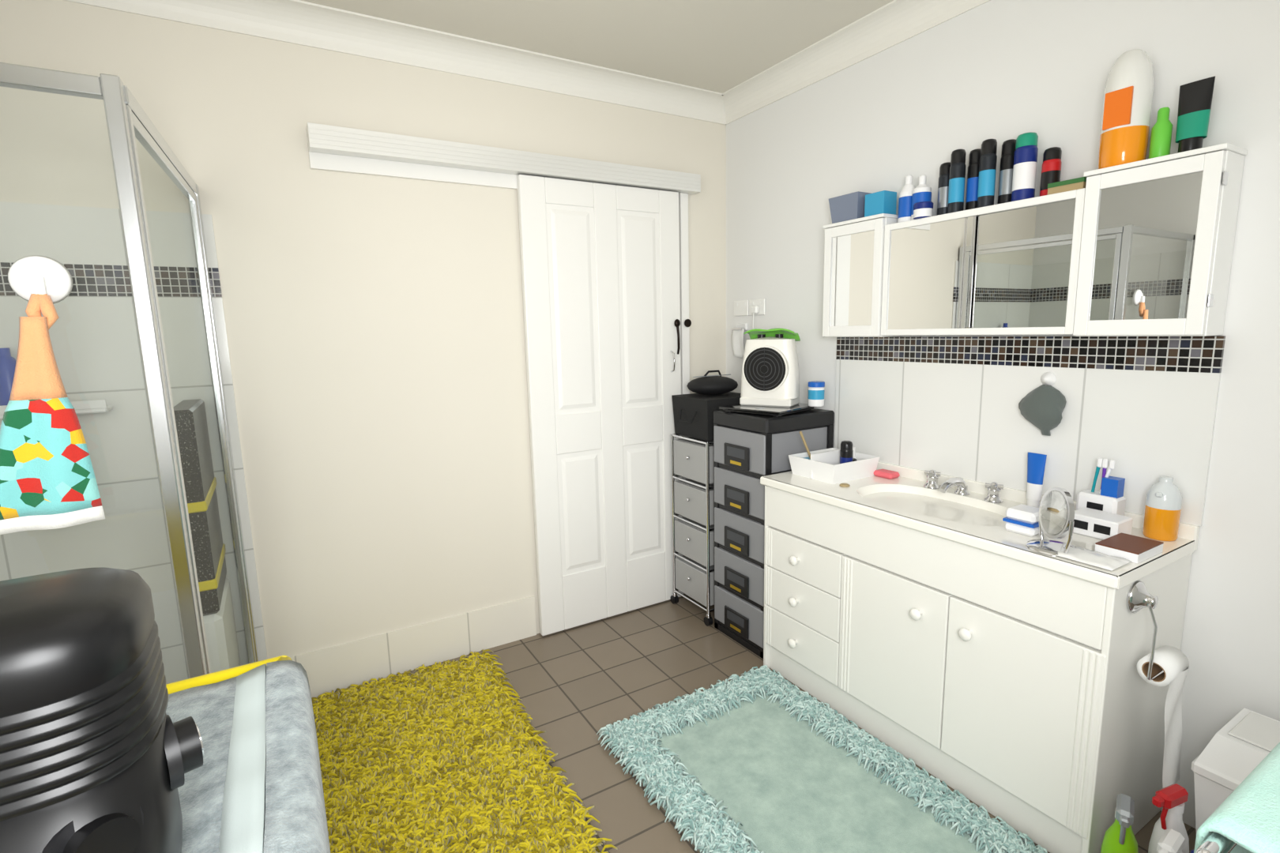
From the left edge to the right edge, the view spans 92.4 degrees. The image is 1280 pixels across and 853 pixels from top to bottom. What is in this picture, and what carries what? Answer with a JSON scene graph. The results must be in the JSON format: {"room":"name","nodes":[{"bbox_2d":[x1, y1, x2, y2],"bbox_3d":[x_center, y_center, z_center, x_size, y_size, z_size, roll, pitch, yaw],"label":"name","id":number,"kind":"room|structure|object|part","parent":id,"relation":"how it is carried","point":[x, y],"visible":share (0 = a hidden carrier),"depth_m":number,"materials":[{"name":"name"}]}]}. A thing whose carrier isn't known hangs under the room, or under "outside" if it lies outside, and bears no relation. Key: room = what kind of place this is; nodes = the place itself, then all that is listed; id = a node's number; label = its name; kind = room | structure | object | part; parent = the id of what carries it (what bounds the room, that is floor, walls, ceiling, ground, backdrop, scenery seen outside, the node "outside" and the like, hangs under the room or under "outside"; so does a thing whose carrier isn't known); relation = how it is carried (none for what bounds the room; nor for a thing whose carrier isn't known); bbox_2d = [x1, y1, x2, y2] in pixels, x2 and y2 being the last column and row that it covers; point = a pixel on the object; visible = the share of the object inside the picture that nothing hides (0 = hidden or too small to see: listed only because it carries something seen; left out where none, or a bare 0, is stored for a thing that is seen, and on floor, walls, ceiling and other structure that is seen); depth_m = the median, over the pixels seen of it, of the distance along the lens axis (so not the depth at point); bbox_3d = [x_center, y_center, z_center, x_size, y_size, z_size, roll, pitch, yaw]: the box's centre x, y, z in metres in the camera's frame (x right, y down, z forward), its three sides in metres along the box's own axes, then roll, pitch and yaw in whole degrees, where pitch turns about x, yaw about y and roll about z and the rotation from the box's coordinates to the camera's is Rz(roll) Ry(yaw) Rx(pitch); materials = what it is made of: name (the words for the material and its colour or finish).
{"room":"bathroom","nodes":[
{"label":"bathroom","id":0,"kind":"room"},
{"bbox_2d":[173,399,240,673],"bbox_3d":[-1.390,0.480,1.983,0.072,1.109,0.385,-7,10,-30],"label":"shower caddy","id":1,"kind":"object","parent":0,"point":[200,482],"depth_m":1.84,"materials":[{"name":"grey plastic"}]},
{"bbox_2d":[0,0,726,658],"bbox_3d":[-0.923,-0.224,2.502,3.350,2.500,0.100,-7,10,-30],"label":"wall","id":2,"kind":"structure","parent":0,"point":[374,324],"depth_m":2.34,"materials":[{"name":"beige paint"}]},
{"bbox_2d":[63,0,725,124],"bbox_3d":[-0.899,-1.397,2.231,3.150,0.100,0.100,-7,10,-30],"label":"crown molding","id":3,"kind":"structure","parent":2,"relation":"attached to","point":[299,22],"depth_m":2.30,"materials":[{"name":"white paint"}]},
{"bbox_2d":[289,596,536,697],"bbox_3d":[-0.942,0.932,2.591,1.060,0.190,0.008,-7,10,-30],"label":"tiles","id":4,"kind":"structure","parent":2,"relation":"attached to","point":[341,666],"depth_m":2.59,"materials":[{"name":"beige tile"}]},
{"bbox_2d":[306,122,700,195],"bbox_3d":[-0.442,-1.063,2.565,1.665,0.135,0.079,-7,10,-30],"label":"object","id":5,"kind":"structure","parent":2,"relation":"in","point":[330,148],"depth_m":2.39,"materials":[{"name":"white wood"}]},
{"bbox_3d":[-0.442,-1.063,2.565,1.665,0.135,0.079,-7,10,-30],"label":"track rail","id":6,"kind":"part","parent":5,"relation":"part of","materials":[{"name":"white metal"}]},
{"bbox_2d":[516,174,683,636],"bbox_3d":[-0.133,-0.073,2.880,0.793,2.032,0.066,-7,10,-30],"label":"sliding door","id":7,"kind":"structure","parent":5,"relation":"attached to","point":[600,262],"depth_m":2.84,"materials":[{"name":"white paint"}]},
{"bbox_3d":[0.177,-0.394,3.001,0.050,0.259,0.032,-7,10,-30],"label":"door handle","id":8,"kind":"part","parent":7,"relation":"part of","materials":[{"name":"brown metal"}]},
{"bbox_2d":[678,192,690,556],"bbox_3d":[0.230,-0.119,3.133,0.045,2.045,0.030,-7,10,-30],"label":"door frame","id":9,"kind":"structure","parent":2,"relation":"attached to","point":[683,197],"depth_m":3.03,"materials":[{"name":"white wood"}]},
{"bbox_2d":[684,319,691,327],"bbox_3d":[0.236,-0.515,3.055,0.040,0.040,0.010,-7,10,-30],"label":"door knob","id":10,"kind":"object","parent":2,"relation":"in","point":[687,322],"depth_m":3.05,"materials":[{"name":"black metal"}]},
{"bbox_2d":[300,0,893,93],"bbox_3d":[-0.147,-1.317,0.960,3.350,0.100,3.250,-7,10,-30],"label":"ceiling","id":11,"kind":"structure","parent":0,"point":[717,46],"depth_m":2.26,"materials":[{"name":"beige paint"}]},
{"bbox_2d":[316,593,1196,852],"bbox_3d":[-0.088,1.252,1.363,3.350,0.100,3.250,-7,10,-30],"label":"floor","id":12,"kind":"structure","parent":0,"point":[573,683],"depth_m":2.45,"materials":[{"name":"tile"}]},
{"bbox_2d":[0,62,259,678],"bbox_3d":[-1.588,0.200,1.526,0.923,1.814,0.961,-7,10,-30],"label":"shower","id":13,"kind":"object","parent":12,"relation":"on","point":[126,120],"visible":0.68,"depth_m":1.30,"materials":[{"name":"silver metal"}]},
{"bbox_2d":[0,255,105,534],"bbox_3d":[-1.153,-0.061,1.156,0.169,0.516,0.066,-7,10,-30],"label":"towel","id":14,"kind":"object","parent":13,"relation":"attached to","point":[48,481],"visible":1,"depth_m":1.16,"materials":[{"name":"fabric"},{"name":"white plastic"}]},
{"bbox_2d":[311,649,617,852],"bbox_3d":[-0.672,1.095,1.968,0.785,0.046,1.330,-6,10,-28],"label":"rug","id":15,"kind":"object","parent":12,"relation":"on","point":[438,758],"visible":0.98,"depth_m":1.94,"materials":[{"name":"yellow fabric"}]},
{"bbox_2d":[670,433,714,626],"bbox_3d":[0.381,0.475,3.058,0.361,0.886,0.329,-7,10,-30],"label":"storage cart","id":16,"kind":"object","parent":12,"relation":"on","point":[691,458],"visible":0.61,"depth_m":2.95,"materials":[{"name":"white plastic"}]},
{"bbox_2d":[671,391,741,441],"bbox_3d":[0.352,-0.055,2.965,0.335,0.190,0.287,-7,10,-30],"label":"storage box","id":17,"kind":"object","parent":16,"relation":"on","point":[693,413],"visible":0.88,"depth_m":2.86,"materials":[{"name":"black"}]},
{"bbox_2d":[686,369,737,395],"bbox_3d":[0.350,-0.213,2.965,0.260,0.118,0.220,-7,10,-30],"label":"bag","id":18,"kind":"object","parent":17,"relation":"on","point":[709,385],"visible":1,"depth_m":2.89,"materials":[{"name":"black fabric"}]},
{"bbox_2d":[713,408,834,658],"bbox_3d":[0.587,0.441,2.766,0.404,1.034,0.355,-7,10,-30],"label":"tower","id":19,"kind":"object","parent":12,"relation":"on","point":[748,447],"visible":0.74,"depth_m":2.62,"materials":[{"name":"black plastic"}]},
{"bbox_2d":[719,402,816,416],"bbox_3d":[0.561,-0.081,2.680,0.310,0.023,0.310,-10,12,-44],"label":"bathroom scale","id":20,"kind":"object","parent":19,"relation":"on","point":[737,408],"visible":0.69,"depth_m":2.59,"materials":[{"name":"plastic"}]},
{"bbox_2d":[739,327,800,407],"bbox_3d":[0.567,-0.261,2.680,0.250,0.333,0.148,4,10,31],"label":"heater","id":21,"kind":"object","parent":20,"relation":"on","point":[769,378],"visible":1,"depth_m":2.62,"materials":[{"name":"white plastic"}]},
{"bbox_2d":[807,381,824,406],"bbox_3d":[0.752,-0.139,2.620,0.070,0.103,0.070,-7,10,-30],"label":"jar","id":22,"kind":"object","parent":19,"relation":"on","point":[816,389],"visible":1,"depth_m":2.59,"materials":[{"name":"white"}]},
{"bbox_2d":[596,665,1047,852],"bbox_3d":[0.477,1.095,1.816,0.798,0.043,1.248,-7,10,-30],"label":"rug","id":23,"kind":"object","parent":12,"relation":"on","point":[751,762],"visible":1,"depth_m":1.88,"materials":[{"name":"teal fabric"}]},
{"bbox_2d":[760,431,1199,852],"bbox_3d":[0.999,0.562,2.026,0.476,1.007,1.295,-7,10,-30],"label":"vanity","id":24,"kind":"object","parent":12,"relation":"on","point":[1021,648],"visible":1,"depth_m":1.71,"materials":[{"name":"white laminate"}]},
{"bbox_2d":[788,447,879,484],"bbox_3d":[0.759,0.143,2.414,0.253,0.098,0.233,-7,10,-30],"label":"tray","id":25,"kind":"object","parent":24,"relation":"on","point":[832,465],"depth_m":2.35,"materials":[{"name":"white plastic"}]},
{"bbox_2d":[1055,546,1131,571],"bbox_3d":[1.101,0.316,1.515,0.101,0.018,0.150,-7,10,-30],"label":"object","id":26,"kind":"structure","parent":24,"relation":"on","point":[1078,554],"depth_m":1.49,"materials":[{"name":"white"}]},
{"bbox_2d":[1100,794,1138,852],"bbox_3d":[1.133,1.017,1.451,0.071,0.281,0.111,6,11,39],"label":"spray bottle","id":27,"kind":"object","parent":12,"relation":"on","point":[1120,837],"visible":1,"depth_m":1.44,"materials":[{"name":"green plastic"}]},
{"bbox_2d":[1148,783,1189,852],"bbox_3d":[1.229,0.996,1.441,0.111,0.320,0.071,-5,10,-20],"label":"spray bottle","id":28,"kind":"object","parent":12,"relation":"on","point":[1172,798],"visible":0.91,"depth_m":1.42,"materials":[{"name":"white plastic"}]},
{"bbox_2d":[1156,828,1185,852],"bbox_3d":[1.170,1.036,1.370,0.111,0.265,0.071,-8,11,-35],"label":"spray bottle","id":29,"kind":"object","parent":12,"relation":"on","point":[1172,841],"visible":1,"depth_m":1.34,"materials":[{"name":"white plastic"}]},
{"bbox_2d":[1195,832,1237,852],"bbox_3d":[0.869,0.858,0.792,0.463,0.810,0.270,-7,10,-30],"label":"towel stand","id":30,"kind":"object","parent":12,"relation":"on","point":[1215,843],"visible":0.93,"depth_m":0.69,"materials":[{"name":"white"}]},
{"bbox_2d":[1193,742,1279,852],"bbox_3d":[0.866,0.705,0.768,0.372,0.520,0.198,-7,10,-30],"label":"towel","id":31,"kind":"object","parent":30,"relation":"hanging from","point":[1249,817],"visible":0.98,"depth_m":0.72,"materials":[{"name":"fabric"}]},
{"bbox_2d":[1190,707,1279,832],"bbox_3d":[1.483,0.933,1.401,0.262,0.446,0.297,-7,10,-30],"label":"bin","id":32,"kind":"object","parent":12,"relation":"on","point":[1236,749],"visible":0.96,"depth_m":1.41,"materials":[{"name":"white plastic"}]},
{"bbox_3d":[-0.633,0.994,0.646,0.541,0.655,0.566,-7,10,-30],"label":"laundry hamper","id":33,"kind":"object","parent":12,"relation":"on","visible":0},
{"bbox_2d":[165,655,292,694],"bbox_3d":[-0.643,0.545,0.576,0.593,0.255,0.617,-7,10,-30],"label":"tub","id":34,"kind":"object","parent":33,"relation":"on","point":[221,675],"visible":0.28,"depth_m":0.90,"materials":[{"name":"yellow plastic"}]},
{"bbox_2d":[165,660,330,852],"bbox_3d":[-0.609,0.468,0.576,0.560,0.143,0.516,-7,10,-30],"label":"towel","id":35,"kind":"object","parent":34,"relation":"on","point":[257,788],"visible":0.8,"depth_m":0.69,"materials":[{"name":"grey fabric"}]},
{"bbox_2d":[0,567,203,852],"bbox_3d":[-0.473,0.270,0.491,0.194,0.282,0.184,-7,10,-30],"label":"heater","id":36,"kind":"object","parent":35,"relation":"on","point":[92,759],"visible":1,"depth_m":0.45,"materials":[{"name":"black"}]},
{"bbox_2d":[726,0,1279,829],"bbox_3d":[1.304,-0.186,1.936,0.100,2.500,3.150,-7,10,-30],"label":"wall","id":37,"kind":"structure","parent":0,"point":[1001,70],"depth_m":1.76,"materials":[{"name":"white paint"}]},
{"bbox_2d":[731,323,748,358],"bbox_3d":[0.506,-0.427,3.107,0.050,0.186,0.105,-7,10,-30],"label":"air freshener","id":38,"kind":"object","parent":37,"relation":"attached to","point":[737,334],"visible":0.94,"depth_m":3.10,"materials":[{"name":"white plastic"}]},
{"bbox_2d":[734,298,765,329],"bbox_3d":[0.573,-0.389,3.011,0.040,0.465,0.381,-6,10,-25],"label":"outlet","id":39,"kind":"object","parent":37,"relation":"attached to","point":[753,307],"visible":0.88,"depth_m":3.03,"materials":[{"name":"white plastic"}]},
{"bbox_2d":[722,0,990,124],"bbox_3d":[1.165,-1.368,1.742,0.100,0.100,3.050,-7,10,-30],"label":"crown molding","id":40,"kind":"structure","parent":37,"relation":"attached to","point":[897,21],"depth_m":2.39,"materials":[{"name":"white paint"}]},
{"bbox_2d":[822,190,899,337],"bbox_3d":[0.859,-0.621,2.379,0.130,0.541,0.283,-7,10,-30],"label":"upper cabinet","id":41,"kind":"object","parent":37,"relation":"attached to","point":[854,246],"visible":0.94,"depth_m":2.34,"materials":[{"name":"white wood"}]},
{"bbox_2d":[880,131,1087,335],"bbox_3d":[1.094,-0.600,1.982,0.129,0.600,0.641,-7,10,-30],"label":"upper cabinet","id":42,"kind":"object","parent":37,"relation":"attached to","point":[1010,266],"visible":0.99,"depth_m":1.92,"materials":[{"name":"white"}]},
{"bbox_2d":[834,335,1225,526],"bbox_3d":[1.156,-0.058,2.103,0.010,0.495,1.235,-7,10,-30],"label":"wall tiles","id":43,"kind":"structure","parent":37,"relation":"attached to","point":[946,405],"depth_m":1.93,"materials":[{"name":"tile"}]},
{"bbox_2d":[1018,372,1066,436],"bbox_3d":[1.238,-0.070,1.895,0.054,0.195,0.134,-7,10,-30],"label":"washer","id":44,"kind":"object","parent":43,"relation":"attached to","point":[1044,406],"visible":1,"depth_m":1.88,"materials":[{"name":"grey fabric"}]},
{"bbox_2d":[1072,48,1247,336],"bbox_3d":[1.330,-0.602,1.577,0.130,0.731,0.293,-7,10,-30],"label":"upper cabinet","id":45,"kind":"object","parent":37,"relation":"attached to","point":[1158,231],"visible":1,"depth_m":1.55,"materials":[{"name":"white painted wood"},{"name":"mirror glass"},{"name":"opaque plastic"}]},
{"bbox_3d":[-1.488,0.134,0.303,0.100,2.500,3.150,-7,10,-30],"label":"wall","id":46,"kind":"structure","parent":0,"visible":0},
{"bbox_2d":[0,399,112,419],"bbox_3d":[-1.800,-0.055,1.874,0.280,0.040,0.089,-7,10,-30],"label":"wall shelf","id":47,"kind":"object","parent":46,"relation":"attached to","point":[98,406],"visible":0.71,"depth_m":1.89,"materials":[{"name":"white plastic"}]},
{"bbox_2d":[0,347,16,406],"bbox_3d":[-1.871,-0.137,1.820,0.064,0.190,0.064,-7,10,-30],"label":"shampoo bottle","id":48,"kind":"object","parent":47,"relation":"on","point":[7,363],"visible":0.55,"depth_m":1.80,"materials":[{"name":"blue plastic"}]},
{"bbox_2d":[0,201,267,684],"bbox_3d":[-1.562,0.294,1.516,0.960,1.810,1.050,-7,10,-30],"label":"shower wall tiles","id":49,"kind":"structure","parent":46,"relation":"attached to","point":[94,338],"depth_m":2.00,"materials":[{"name":"tile"}]}
]}

